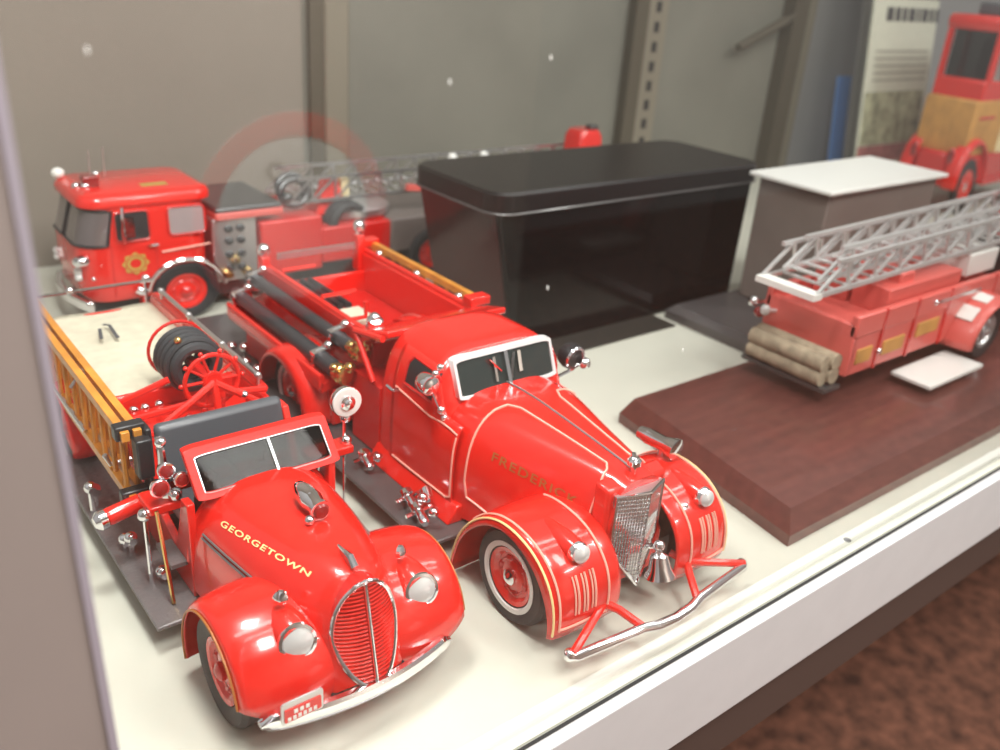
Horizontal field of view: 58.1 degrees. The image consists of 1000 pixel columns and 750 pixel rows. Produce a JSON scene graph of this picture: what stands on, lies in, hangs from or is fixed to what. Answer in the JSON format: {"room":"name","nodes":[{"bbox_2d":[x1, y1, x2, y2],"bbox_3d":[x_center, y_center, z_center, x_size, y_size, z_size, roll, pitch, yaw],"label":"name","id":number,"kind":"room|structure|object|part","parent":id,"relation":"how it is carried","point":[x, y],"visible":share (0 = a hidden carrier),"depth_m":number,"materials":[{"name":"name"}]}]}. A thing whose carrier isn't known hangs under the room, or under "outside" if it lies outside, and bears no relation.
{"room":"museum","nodes":[
{"label":"museum","id":0,"kind":"room"},
{"bbox_2d":[0,142,109,749],"bbox_3d":[-1.704,0.425,0.579,2.795,9.500,0.105,-15,31,-36],"label":"wall","id":1,"kind":"structure","parent":0,"point":[50,699],"depth_m":1.33,"materials":[{"name":"grey laminate"}]},
{"bbox_2d":[0,63,118,749],"bbox_3d":[-0.572,-1.268,0.673,0.119,6.360,0.115,-15,31,-36],"label":"trim","id":2,"kind":"structure","parent":1,"relation":"attached to","point":[6,134],"depth_m":1.25,"materials":[{"name":"grey metal"}]},
{"bbox_2d":[518,467,999,749],"bbox_3d":[7.991,-1.028,8.430,25.200,0.108,0.027,-15,31,-36],"label":"trim","id":3,"kind":"structure","parent":1,"relation":"attached to","point":[681,655],"depth_m":3.06,"materials":[{"name":"black"}]},
{"bbox_2d":[526,470,999,749],"bbox_3d":[8.000,-0.915,8.458,25.200,0.362,0.042,-15,31,-36],"label":"trim","id":4,"kind":"structure","parent":1,"relation":"attached to","point":[663,709],"depth_m":3.22,"materials":[{"name":"white metal"}]},
{"bbox_2d":[668,528,999,749],"bbox_3d":[7.934,-0.774,8.597,25.200,0.500,0.150,-15,31,-36],"label":"trim","id":5,"kind":"structure","parent":1,"relation":"attached to","point":[743,716],"depth_m":3.71,"materials":[{"name":"brown laminate"}]},
{"bbox_2d":[0,0,999,267],"bbox_3d":[5.293,-5.518,10.440,25.200,6.100,0.100,-15,31,-36],"label":"wall","id":6,"kind":"structure","parent":0,"point":[505,89],"depth_m":6.69,"materials":[{"name":"grey paint"}]},
{"bbox_2d":[306,0,324,198],"bbox_3d":[-1.165,-3.789,5.537,0.100,6.000,0.050,-15,31,-36],"label":"trim","id":7,"kind":"structure","parent":6,"relation":"attached to","point":[314,8],"depth_m":6.33,"materials":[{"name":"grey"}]},
{"bbox_2d":[323,0,348,177],"bbox_3d":[-1.041,-3.817,5.618,0.200,6.000,0.070,-15,31,-36],"label":"trim","id":8,"kind":"structure","parent":6,"relation":"attached to","point":[335,12],"depth_m":6.39,"materials":[{"name":"silver metal"}]},
{"bbox_2d":[612,0,650,143],"bbox_3d":[1.323,-4.443,7.355,0.160,6.000,0.100,-15,31,-36],"label":"trim","id":9,"kind":"structure","parent":6,"relation":"attached to","point":[638,14],"depth_m":8.10,"materials":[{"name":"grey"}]},
{"bbox_2d":[632,0,669,142],"bbox_3d":[1.496,-4.496,7.498,0.260,6.000,0.075,-15,31,-36],"label":"trim","id":10,"kind":"structure","parent":6,"relation":"attached to","point":[659,9],"depth_m":8.27,"materials":[{"name":"silver metal"}]},
{"bbox_2d":[736,12,798,50],"bbox_3d":[2.669,-3.427,8.964,0.863,0.381,0.100,-15,31,-36],"label":"rod","id":11,"kind":"object","parent":6,"relation":"attached to","point":[783,21],"visible":1,"depth_m":8.92,"materials":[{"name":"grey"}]},
{"bbox_2d":[754,0,811,169],"bbox_3d":[3.129,-4.914,8.666,0.240,6.000,0.150,-15,31,-36],"label":"trim","id":12,"kind":"structure","parent":6,"relation":"attached to","point":[790,40],"depth_m":9.47,"materials":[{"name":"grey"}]},
{"bbox_2d":[778,0,818,166],"bbox_3d":[3.286,-4.970,8.812,0.200,6.000,0.100,-15,31,-36],"label":"trim","id":13,"kind":"structure","parent":6,"relation":"attached to","point":[814,4],"depth_m":9.65,"materials":[{"name":"silver metal"}]},
{"bbox_2d":[36,176,999,749],"bbox_3d":[6.547,-1.911,10.055,25.200,0.125,4.670,-15,31,-36],"label":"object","id":14,"kind":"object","parent":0,"point":[499,683],"depth_m":2.92,"materials":[{"name":"beige laminate"}]},
{"bbox_2d":[41,278,464,731],"bbox_3d":[-1.127,0.218,3.274,0.887,0.678,2.571,-17,32,-38],"label":"fire truck","id":15,"kind":"object","parent":14,"relation":"on","point":[213,504],"visible":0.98,"depth_m":2.74,"materials":[{"name":"red metal"}]},
{"bbox_3d":[-1.696,0.028,3.394,0.018,0.018,0.900,-15,31,-36],"label":"ladder handrail","id":16,"kind":"part","parent":15,"relation":"part of","materials":[{"name":"silver metal"}]},
{"bbox_3d":[-1.857,-0.226,4.138,0.540,0.407,0.036,-15,31,-36],"label":"handrail","id":17,"kind":"part","parent":15,"relation":"part of","materials":[{"name":"silver metal"}]},
{"bbox_2d":[149,478,169,497],"bbox_3d":[-1.039,0.336,2.732,0.061,0.060,0.060,-15,31,-36],"label":"warning light","id":18,"kind":"object","parent":15,"relation":"attached to","point":[160,487],"depth_m":2.71,"materials":[{"name":"red plastic"}]},
{"bbox_2d":[138,436,182,516],"bbox_3d":[-1.047,0.299,2.761,0.107,0.237,0.121,-15,31,-36],"label":"light","id":19,"kind":"object","parent":15,"relation":"attached to","point":[160,498],"depth_m":2.74,"materials":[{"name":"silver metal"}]},
{"bbox_2d":[156,462,174,479],"bbox_3d":[-1.025,0.284,2.746,0.055,0.054,0.059,-15,31,-36],"label":"warning light","id":20,"kind":"object","parent":15,"relation":"attached to","point":[165,470],"depth_m":2.73,"materials":[{"name":"red plastic"}]},
{"bbox_2d":[173,471,189,486],"bbox_3d":[-0.979,0.310,2.750,0.050,0.050,0.058,-15,31,-36],"label":"warning light","id":21,"kind":"object","parent":15,"relation":"attached to","point":[180,478],"depth_m":2.73,"materials":[{"name":"red plastic"}]},
{"bbox_2d":[173,487,193,518],"bbox_3d":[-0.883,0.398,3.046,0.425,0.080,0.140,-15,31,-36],"label":"light","id":22,"kind":"object","parent":15,"relation":"on","point":[187,492],"depth_m":2.94,"materials":[{"name":"silver metal"}]},
{"bbox_3d":[-1.093,0.087,3.240,0.473,0.196,0.286,-15,31,-36],"label":"reel frame","id":23,"kind":"part","parent":15,"relation":"part of","materials":[{"name":"red metal"}]},
{"bbox_3d":[-1.260,-0.057,3.814,0.040,0.300,1.210,-15,31,-36],"label":"bed rail molding","id":24,"kind":"part","parent":15,"relation":"part of","materials":[{"name":"red ceramic"}]},
{"bbox_3d":[-1.208,-0.158,3.691,0.028,0.093,1.050,-15,31,-36],"label":"handrail","id":25,"kind":"part","parent":15,"relation":"part of","materials":[{"name":"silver metal"}]},
{"bbox_3d":[-0.938,0.210,3.048,0.440,0.190,0.082,-15,31,-36],"label":"seat","id":26,"kind":"part","parent":15,"relation":"part of","materials":[{"name":"grey leather"}]},
{"bbox_3d":[-0.753,0.252,2.860,0.480,0.124,0.143,-15,31,-36],"label":"windshield frame","id":27,"kind":"part","parent":15,"relation":"part of","materials":[{"name":"red ceramic"}]},
{"bbox_3d":[-0.750,0.257,2.858,0.424,0.088,0.087,-15,31,-36],"label":"windshield glass","id":28,"kind":"part","parent":15,"relation":"part of","materials":[{"name":"clear glass"}]},
{"bbox_2d":[272,589,288,605],"bbox_3d":[-0.583,0.593,2.394,0.043,0.045,0.036,-15,31,-36],"label":"light","id":29,"kind":"object","parent":15,"relation":"on","point":[280,597],"depth_m":2.38,"materials":[{"name":"silver metal"}]},
{"bbox_2d":[187,467,401,692],"bbox_3d":[-0.557,0.573,2.674,0.511,0.385,0.710,-15,31,-36],"label":"hood","id":30,"kind":"object","parent":15,"relation":"attached to","point":[320,592],"depth_m":2.51,"materials":[{"name":"red"}]},
{"bbox_3d":[-0.513,0.858,2.333,0.118,0.068,0.006,-15,31,-36],"label":"license plate","id":31,"kind":"part","parent":15,"relation":"part of","materials":[{"name":"red metal"}]},
{"bbox_2d":[304,515,314,524],"bbox_3d":[-0.547,0.417,2.584,0.030,0.028,0.029,-15,31,-36],"label":"lamp","id":32,"kind":"object","parent":15,"relation":"on","point":[310,519],"depth_m":2.57,"materials":[{"name":"silver metal"}]},
{"bbox_2d":[333,437,353,455],"bbox_3d":[-0.610,0.266,3.175,0.170,0.030,0.080,-15,31,-36],"label":"light","id":33,"kind":"object","parent":15,"relation":"attached to","point":[344,447],"depth_m":3.18,"materials":[{"name":"red metal"}]},
{"bbox_2d":[329,571,396,685],"bbox_3d":[-0.374,0.689,2.470,0.210,0.318,0.168,-15,31,-36],"label":"grille","id":34,"kind":"object","parent":15,"relation":"attached to","point":[362,604],"depth_m":2.44,"materials":[{"name":"red metal"}]},
{"bbox_2d":[395,544,406,559],"bbox_3d":[-0.288,0.514,2.613,0.043,0.045,0.036,-15,31,-36],"label":"light","id":35,"kind":"object","parent":15,"relation":"on","point":[401,551],"depth_m":2.60,"materials":[{"name":"silver metal"}]},
{"bbox_2d":[51,124,601,315],"bbox_3d":[-0.764,-1.148,5.994,4.112,0.900,0.684,-15,31,-36],"label":"truck","id":36,"kind":"object","parent":14,"relation":"on","point":[197,242],"visible":0.73,"depth_m":5.11,"materials":[{"name":"red metal"}]},
{"bbox_3d":[-2.386,-0.902,4.923,0.122,0.180,0.314,-2,26,-13],"label":"windshield glass","id":37,"kind":"part","parent":36,"relation":"part of","materials":[{"name":"grey glass"}]},
{"bbox_2d":[71,182,80,187],"bbox_3d":[-2.220,-0.990,4.712,0.045,0.037,0.042,-15,31,-36],"label":"lamp","id":38,"kind":"object","parent":36,"relation":"on","point":[74,185],"depth_m":4.70,"materials":[{"name":"silver metal"}]},
{"bbox_2d":[80,183,89,188],"bbox_3d":[-2.166,-0.986,4.701,0.045,0.037,0.042,-15,31,-36],"label":"lamp","id":39,"kind":"object","parent":36,"relation":"on","point":[82,185],"depth_m":4.69,"materials":[{"name":"silver metal"}]},
{"bbox_3d":[-2.185,-0.780,4.696,0.314,0.180,0.122,15,27,22],"label":"windshield glass","id":40,"kind":"part","parent":36,"relation":"part of","materials":[{"name":"grey"}]},
{"bbox_2d":[91,170,98,175],"bbox_3d":[-2.218,-1.102,4.928,0.045,0.037,0.042,-15,31,-36],"label":"lamp","id":41,"kind":"object","parent":36,"relation":"on","point":[95,172],"depth_m":4.91,"materials":[{"name":"silver metal"}]},
{"bbox_2d":[120,208,134,244],"bbox_3d":[-1.949,-0.770,4.698,0.067,0.197,0.061,-15,31,-36],"label":"mirror","id":42,"kind":"object","parent":36,"relation":"attached to","point":[127,215],"depth_m":4.70,"materials":[{"name":"silver metal"}]},
{"bbox_3d":[-1.937,-0.784,4.739,0.192,0.166,0.023,-15,31,-36],"label":"window molding","id":43,"kind":"part","parent":36,"relation":"part of","materials":[{"name":"red ceramic"}]},
{"bbox_2d":[134,273,149,294],"bbox_3d":[-1.938,-0.487,4.875,0.092,0.118,0.055,-15,31,-36],"label":"marker light","id":44,"kind":"object","parent":36,"relation":"attached to","point":[138,288],"depth_m":4.86,"materials":[{"name":"silver metal"}]},
{"bbox_3d":[-1.726,-0.703,4.957,0.268,0.024,0.011,-15,31,-36],"label":"molding","id":45,"kind":"part","parent":36,"relation":"part of","materials":[{"name":"silver"}]},
{"bbox_3d":[-1.709,-0.847,4.907,0.215,0.161,0.023,-15,31,-36],"label":"window molding","id":46,"kind":"part","parent":36,"relation":"part of","materials":[{"name":"red ceramic"}]},
{"bbox_3d":[-1.675,-0.820,5.363,0.267,0.370,0.498,-15,31,-36],"label":"pump panel","id":47,"kind":"part","parent":36,"relation":"part of","materials":[{"name":"silver metal"}]},
{"bbox_2d":[202,181,282,220],"bbox_3d":[-1.593,-1.034,5.320,0.412,0.075,0.555,-15,31,-36],"label":"hood","id":48,"kind":"object","parent":36,"relation":"attached to","point":[230,201],"depth_m":5.18,"materials":[{"name":"grey"}]},
{"bbox_3d":[-0.985,-1.183,5.642,0.052,0.110,0.064,-15,31,-36],"label":"pedestal plate","id":49,"kind":"part","parent":36,"relation":"part of","materials":[{"name":"beige"}]},
{"bbox_2d":[447,151,487,158],"bbox_3d":[-0.218,-1.489,6.142,0.330,0.068,0.064,-15,31,-36],"label":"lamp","id":50,"kind":"object","parent":36,"relation":"on","point":[452,155],"depth_m":6.05,"materials":[{"name":"white metal"}]},
{"bbox_2d":[585,124,598,129],"bbox_3d":[0.702,-1.894,6.870,0.081,0.035,0.074,-15,31,-36],"label":"lamp","id":51,"kind":"object","parent":36,"relation":"on","point":[588,126],"depth_m":6.85,"materials":[{"name":"grey"}]},
{"bbox_2d":[196,219,746,661],"bbox_3d":[-0.357,-0.021,3.873,0.950,0.715,3.107,-15,31,-36],"label":"fire truck","id":52,"kind":"object","parent":14,"relation":"on","point":[465,428],"visible":0.99,"depth_m":3.25,"materials":[{"name":"red"}]},
{"bbox_2d":[257,243,269,256],"bbox_3d":[-1.142,-0.590,4.346,0.064,0.090,0.062,-15,31,-36],"label":"lamp","id":53,"kind":"object","parent":52,"relation":"on","point":[263,249],"depth_m":4.32,"materials":[{"name":"silver metal"}]},
{"bbox_3d":[-1.149,-0.495,4.390,0.040,0.180,0.060,-15,31,-36],"label":"post","id":54,"kind":"part","parent":52,"relation":"part of","materials":[{"name":"metal"}]},
{"bbox_3d":[-1.025,-0.165,4.037,0.026,0.026,0.950,-15,31,-36],"label":"rail","id":55,"kind":"part","parent":52,"relation":"part of","materials":[{"name":"metal"}]},
{"bbox_3d":[-0.905,-0.633,4.561,0.480,0.030,0.016,-15,31,-36],"label":"handrail","id":56,"kind":"part","parent":52,"relation":"part of","materials":[{"name":"silver metal"}]},
{"bbox_3d":[-0.827,-0.348,4.035,0.026,0.026,1.000,-15,31,-36],"label":"rail","id":57,"kind":"part","parent":52,"relation":"part of","materials":[{"name":"red ceramic"}]},
{"bbox_3d":[-0.659,-0.260,4.029,0.150,0.030,0.160,-15,31,-36],"label":"hose box lid","id":58,"kind":"part","parent":52,"relation":"part of","materials":[{"name":"beige plastic"}]},
{"bbox_3d":[-0.737,-0.642,4.691,0.040,0.190,0.060,-15,31,-36],"label":"post","id":59,"kind":"part","parent":52,"relation":"part of","materials":[{"name":"red ceramic"}]},
{"bbox_2d":[353,219,364,234],"bbox_3d":[-0.728,-0.755,4.639,0.064,0.090,0.062,-15,31,-36],"label":"lamp","id":60,"kind":"object","parent":52,"relation":"on","point":[358,225],"depth_m":4.61,"materials":[{"name":"silver metal"}]},
{"bbox_2d":[365,312,382,327],"bbox_3d":[-0.512,-0.216,3.667,0.068,0.080,0.074,-15,31,-36],"label":"lamp","id":61,"kind":"object","parent":52,"relation":"on","point":[374,320],"depth_m":3.64,"materials":[{"name":"silver metal"}]},
{"bbox_3d":[-0.408,0.048,3.422,0.032,0.016,0.053,-15,31,-36],"label":"door handle","id":62,"kind":"part","parent":52,"relation":"part of","materials":[{"name":"silver metal"}]},
{"bbox_3d":[-0.396,-0.467,4.339,0.026,0.026,0.980,-15,31,-36],"label":"rail","id":63,"kind":"part","parent":52,"relation":"part of","materials":[{"name":"red ceramic"}]},
{"bbox_3d":[-0.418,-0.486,4.395,0.040,0.064,0.860,-15,31,-36],"label":"ladder rail","id":64,"kind":"part","parent":52,"relation":"part of","materials":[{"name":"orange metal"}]},
{"bbox_3d":[-0.286,0.011,3.303,0.048,0.117,0.201,-15,31,-36],"label":"window molding","id":65,"kind":"part","parent":52,"relation":"part of","materials":[{"name":"metal"}]},
{"bbox_3d":[-0.268,0.176,3.353,0.070,0.480,0.415,-15,31,-36],"label":"door","id":66,"kind":"part","parent":52,"relation":"part of","materials":[{"name":"red metal"}]},
{"bbox_2d":[415,364,446,420],"bbox_3d":[-0.249,0.057,3.208,0.103,0.225,0.103,-15,31,-36],"label":"spotlight","id":67,"kind":"object","parent":52,"relation":"attached to","point":[433,384],"depth_m":3.24,"materials":[{"name":"silver metal"}]},
{"bbox_3d":[0.016,-0.033,3.379,0.464,0.142,0.094,-15,31,-36],"label":"windshield frame","id":68,"kind":"part","parent":52,"relation":"part of","materials":[{"name":"metal"}]},
{"bbox_3d":[0.023,-0.028,3.372,0.440,0.121,0.053,-15,31,-36],"label":"windshield glass","id":69,"kind":"part","parent":52,"relation":"part of","materials":[{"name":"grey"}]},
{"bbox_3d":[0.158,-0.108,3.632,0.048,0.117,0.201,-15,31,-36],"label":"window molding","id":70,"kind":"part","parent":52,"relation":"part of","materials":[{"name":"silver metal"}]},
{"bbox_2d":[451,376,658,574],"bbox_3d":[0.221,0.344,3.226,0.600,0.442,0.730,-15,31,-36],"label":"hood","id":71,"kind":"object","parent":52,"relation":"attached to","point":[528,443],"depth_m":3.09,"materials":[{"name":"red metal"}]},
{"bbox_3d":[0.162,0.060,3.672,0.070,0.480,0.415,-15,31,-36],"label":"door","id":72,"kind":"part","parent":52,"relation":"part of","materials":[{"name":"red metal"}]},
{"bbox_2d":[557,342,590,377],"bbox_3d":[0.287,-0.062,3.637,0.147,0.123,0.112,-15,31,-36],"label":"spotlight","id":73,"kind":"object","parent":52,"relation":"attached to","point":[571,355],"depth_m":3.63,"materials":[{"name":"silver metal"}]},
{"bbox_2d":[610,477,664,585],"bbox_3d":[0.453,0.529,2.980,0.227,0.372,0.074,-15,31,-36],"label":"grille","id":74,"kind":"object","parent":52,"relation":"attached to","point":[635,507],"depth_m":2.93,"materials":[{"name":"silver metal"}]},
{"bbox_2d":[415,140,756,357],"bbox_3d":[0.609,-0.840,5.553,2.198,0.910,0.989,-15,31,-36],"label":"display box","id":75,"kind":"object","parent":14,"relation":"on","point":[619,236],"visible":0.91,"depth_m":5.20,"materials":[{"name":"black paint"}]},
{"bbox_3d":[-0.193,-0.624,5.075,0.188,0.790,0.690,-15,31,-36],"label":"panel","id":76,"kind":"part","parent":75,"relation":"part of","materials":[{"name":"black plastic"}]},
{"bbox_3d":[0.591,-1.229,5.437,2.180,0.110,0.820,-15,31,-36],"label":"box lid","id":77,"kind":"part","parent":75,"relation":"part of","materials":[{"name":"black plastic"}]},
{"bbox_3d":[0.319,-0.357,5.535,1.200,0.012,0.960,-15,31,-36],"label":"floor plate","id":78,"kind":"part","parent":75,"relation":"part of","materials":[{"name":"grey"}]},
{"bbox_2d":[664,156,948,352],"bbox_3d":[2.179,-0.851,5.853,2.200,0.899,0.800,-15,31,-36],"label":"pedestal","id":79,"kind":"object","parent":14,"relation":"on","point":[794,201],"visible":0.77,"depth_m":5.58,"materials":[{"name":"grey laminate"}]},
{"bbox_3d":[2.257,-1.287,5.763,1.360,0.025,0.585,-15,31,-36],"label":"plate","id":80,"kind":"part","parent":79,"relation":"part of","materials":[{"name":"white plastic"}]},
{"bbox_2d":[618,330,999,546],"bbox_3d":[2.563,-0.072,5.164,4.530,0.129,1.090,-15,31,-36],"label":"wooden base","id":81,"kind":"object","parent":14,"relation":"on","point":[795,459],"visible":0.69,"depth_m":4.15,"materials":[{"name":"brown wood"}]},
{"bbox_2d":[741,189,999,393],"bbox_3d":[2.671,-0.651,5.226,3.438,0.875,0.896,-15,31,-36],"label":"truck","id":82,"kind":"object","parent":81,"relation":"on","point":[882,299],"visible":1,"depth_m":4.57,"materials":[{"name":"red plastic"}]},
{"bbox_2d":[748,295,765,305],"bbox_3d":[1.321,-0.383,4.593,0.141,0.058,0.056,-15,31,-36],"label":"tail lamp","id":83,"kind":"object","parent":82,"relation":"attached to","point":[753,300],"depth_m":4.55,"materials":[{"name":"silver metal"}]},
{"bbox_2d":[754,306,770,316],"bbox_3d":[1.345,-0.325,4.581,0.141,0.058,0.056,-15,31,-36],"label":"tail lamp","id":84,"kind":"object","parent":82,"relation":"attached to","point":[759,311],"depth_m":4.53,"materials":[{"name":"silver"}]},
{"bbox_2d":[760,304,776,315],"bbox_3d":[1.367,-0.333,4.548,0.141,0.058,0.056,-15,31,-36],"label":"tail lamp","id":85,"kind":"object","parent":82,"relation":"attached to","point":[770,309],"depth_m":4.52,"materials":[{"name":"white"}]},
{"bbox_3d":[1.346,-0.411,4.205,0.067,0.030,0.325,-15,31,-36],"label":"ladder plate","id":86,"kind":"part","parent":82,"relation":"part of","materials":[{"name":"white ceramic"}]},
{"bbox_3d":[1.870,-0.179,4.429,0.018,0.314,0.013,-15,31,-36],"label":"post","id":87,"kind":"part","parent":82,"relation":"part of","materials":[{"name":"red ceramic"}]},
{"bbox_3d":[2.107,-0.243,4.605,0.018,0.314,0.013,-15,31,-36],"label":"post","id":88,"kind":"part","parent":82,"relation":"part of","materials":[{"name":"red ceramic"}]},
{"bbox_3d":[2.371,-0.314,4.801,0.018,0.314,0.013,-15,31,-36],"label":"post","id":89,"kind":"part","parent":82,"relation":"part of","materials":[{"name":"red ceramic"}]},
{"bbox_3d":[2.470,-0.429,4.819,0.448,0.017,0.009,-15,31,-36],"label":"rail","id":90,"kind":"part","parent":82,"relation":"part of","materials":[{"name":"silver metal"}]},
{"bbox_3d":[2.526,-0.340,4.870,0.076,0.067,0.102,-15,31,-36],"label":"step plate","id":91,"kind":"part","parent":82,"relation":"part of","materials":[{"name":"white ceramic"}]},
{"bbox_3d":[2.632,-0.425,4.917,0.077,0.035,0.102,-15,31,-36],"label":"step plate","id":92,"kind":"part","parent":82,"relation":"part of","materials":[{"name":"silver metal"}]},
{"bbox_3d":[2.901,-0.744,5.412,0.179,0.202,0.448,-15,31,-36],"label":"seat","id":93,"kind":"part","parent":82,"relation":"part of","materials":[{"name":"black"}]},
{"bbox_3d":[2.766,-0.420,5.095,0.018,0.314,0.013,-15,31,-36],"label":"post","id":94,"kind":"part","parent":82,"relation":"part of","materials":[{"name":"red metal"}]},
{"bbox_2d":[827,76,851,160],"bbox_3d":[3.850,-2.846,10.228,0.260,1.045,0.148,-15,31,-36],"label":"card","id":95,"kind":"object","parent":14,"relation":"on","point":[843,83],"visible":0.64,"depth_m":10.19,"materials":[{"name":"blue paper"}]},
{"bbox_2d":[845,0,872,158],"bbox_3d":[4.154,-3.541,9.944,0.720,2.583,0.337,-15,31,-36],"label":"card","id":96,"kind":"object","parent":14,"relation":"on","point":[867,4],"visible":0.11,"depth_m":9.85,"materials":[{"name":"grey"}]},
{"bbox_2d":[854,0,939,161],"bbox_3d":[4.170,-3.276,9.380,1.267,2.583,0.337,-15,31,-36],"label":"poster","id":97,"kind":"object","parent":14,"relation":"on","point":[902,32],"visible":0.94,"depth_m":9.39,"materials":[{"name":"grey paper"}]},
{"bbox_2d":[859,90,922,145],"bbox_3d":[4.154,-2.733,9.541,1.150,0.530,0.004,-15,24,-36],"label":"photo","id":98,"kind":"object","parent":97,"relation":"attached to","point":[887,116],"depth_m":9.52},
{"bbox_2d":[899,2,999,213],"bbox_3d":[4.891,-2.685,9.028,1.830,1.917,0.620,-15,31,-36],"label":"fire engine","id":99,"kind":"object","parent":14,"relation":"on","point":[957,135],"visible":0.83,"depth_m":8.56,"materials":[{"name":"red plastic"}]},
{"bbox_3d":[4.261,-3.097,8.588,0.070,0.513,0.043,-15,31,-36],"label":"cab post","id":100,"kind":"part","parent":99,"relation":"part of","materials":[{"name":"red ceramic"}]},
{"bbox_3d":[4.444,-3.013,8.456,0.020,0.418,0.422,-15,31,-36],"label":"windshield glass","id":101,"kind":"part","parent":99,"relation":"part of","materials":[{"name":"glass"}]},
{"bbox_3d":[4.551,-2.921,8.260,0.070,0.513,0.043,-15,31,-36],"label":"cab post","id":102,"kind":"part","parent":99,"relation":"part of","materials":[{"name":"red ceramic"}]},
{"bbox_3d":[4.680,-2.939,8.388,0.117,0.390,0.089,-15,31,-36],"label":"tank","id":103,"kind":"part","parent":99,"relation":"part of","materials":[{"name":"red ceramic"}]},
{"bbox_3d":[4.934,-2.571,9.127,0.415,0.526,0.533,-15,31,-36],"label":"panel","id":104,"kind":"part","parent":99,"relation":"part of","materials":[{"name":"beige"}]},
{"bbox_2d":[721,553,999,749],"bbox_3d":[9.025,2.486,9.336,36.000,0.100,24.000,-15,31,-36],"label":"floor","id":105,"kind":"structure","parent":0,"point":[932,681],"depth_m":7.75,"materials":[{"name":"brown carpet"}]}
]}

